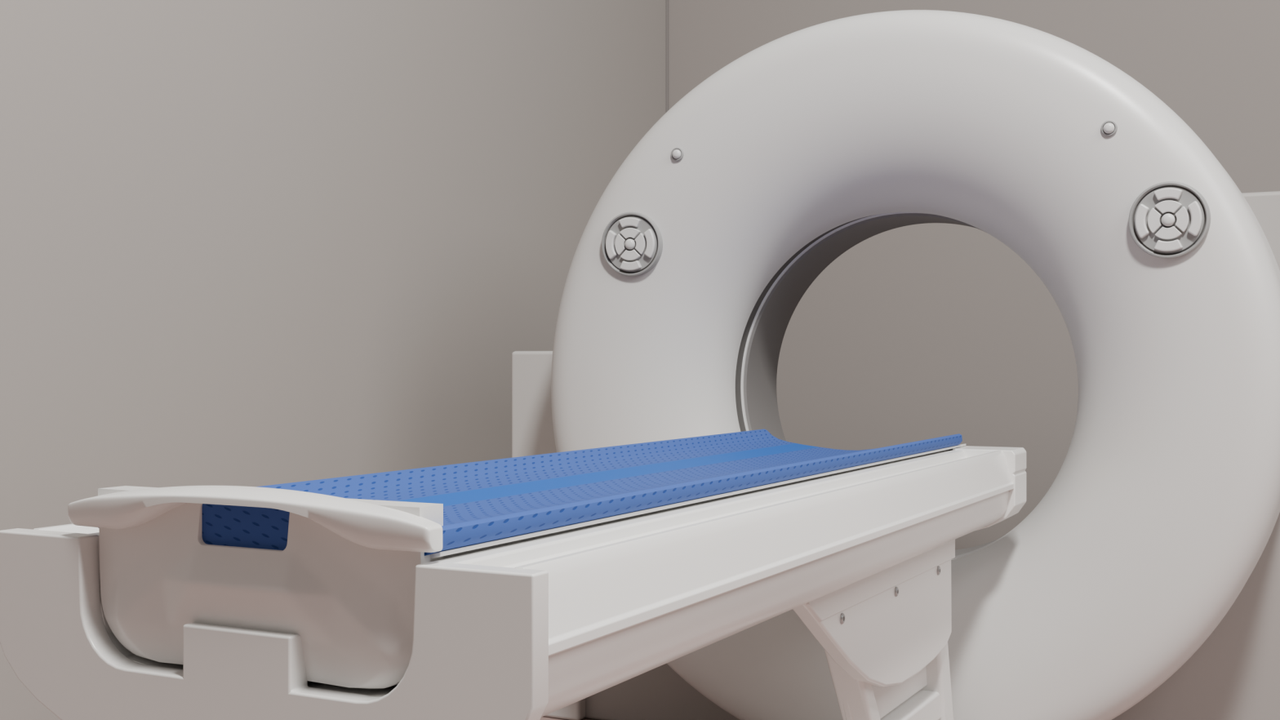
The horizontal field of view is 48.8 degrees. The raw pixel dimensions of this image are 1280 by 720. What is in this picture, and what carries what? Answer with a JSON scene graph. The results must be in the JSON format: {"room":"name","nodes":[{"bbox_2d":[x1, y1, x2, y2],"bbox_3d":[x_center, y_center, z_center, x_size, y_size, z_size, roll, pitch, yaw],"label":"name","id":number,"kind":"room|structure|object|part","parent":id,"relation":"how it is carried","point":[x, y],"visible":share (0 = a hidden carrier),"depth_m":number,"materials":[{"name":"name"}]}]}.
{"room":"radiology room","nodes":[
{"label":"radiology room","id":0,"kind":"room"},
{"bbox_2d":[0,0,666,719],"bbox_3d":[-1.865,-0.630,2.442,0.120,3.400,8.620,0,0,27],"label":"wall","id":1,"kind":"structure","parent":0,"point":[242,242],"depth_m":3.96,"materials":[{"name":"paint"}]},
{"bbox_2d":[539,715,596,719],"bbox_3d":[0.896,1.100,1.011,6.340,0.060,8.620,0,0,27],"label":"floor","id":2,"kind":"structure","parent":0,"point":[543,717],"depth_m":4.21,"materials":[{"name":"plastic"}]},
{"bbox_2d":[0,429,1026,719],"bbox_3d":[0.057,0.604,2.479,0.758,0.932,2.186,0,0,27],"label":"table","id":3,"kind":"object","parent":2,"relation":"on","point":[535,587],"visible":1,"depth_m":1.62,"materials":[{"name":"white plastic"}]},
{"bbox_3d":[-0.436,0.166,1.528,0.514,0.055,0.043,0,0,27],"label":"cradle handle","id":4,"kind":"part","parent":3,"relation":"part of","materials":[{"name":"white plastic"}]},
{"bbox_3d":[-0.431,0.332,1.538,0.756,0.253,0.030,0,0,27],"label":"frame","id":5,"kind":"part","parent":3,"relation":"part of","materials":[{"name":"white plastic"}]},
{"bbox_2d":[430,444,965,559],"bbox_3d":[0.065,0.267,2.495,0.486,0.141,2.110,0,0,27],"label":"tray","id":6,"kind":"object","parent":3,"relation":"on","point":[465,495],"depth_m":2.33,"materials":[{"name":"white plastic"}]},
{"bbox_3d":[0.461,0.502,2.710,0.035,0.275,0.914,0,0,27],"label":"bracket plate","id":7,"kind":"part","parent":3,"relation":"part of","materials":[{"name":"white plastic"}]},
{"bbox_2d":[511,9,1279,719],"bbox_3d":[1.028,0.107,3.688,3.070,1.925,1.006,0,0,27],"label":"gantry","id":8,"kind":"object","parent":2,"relation":"on","point":[1144,584],"visible":0.86,"depth_m":3.33,"materials":[{"name":"plastic"}]},
{"bbox_3d":[-0.022,-0.303,3.693,0.145,0.145,0.017,0,0,22],"label":"control panel","id":9,"kind":"part","parent":8,"relation":"part of","materials":[{"name":"white plastic"}]},
{"bbox_3d":[1.154,-0.305,3.080,0.145,0.145,0.012,0,0,29],"label":"control panel","id":10,"kind":"part","parent":8,"relation":"part of","materials":[{"name":"white plastic"}]},
{"bbox_2d":[668,0,1279,549],"bbox_3d":[2.905,-0.630,4.757,6.220,3.400,0.120,0,0,27],"label":"wall","id":11,"kind":"structure","parent":0,"point":[919,331],"depth_m":5.52,"materials":[{"name":"paint"}]},
{"bbox_2d":[666,0,668,112],"bbox_3d":[0.118,-0.680,6.128,0.010,3.300,0.010,0,0,27],"label":"trim","id":12,"kind":"structure","parent":11,"relation":"attached to","point":[667,1],"depth_m":6.12,"materials":[{"name":"paint"}]}
]}

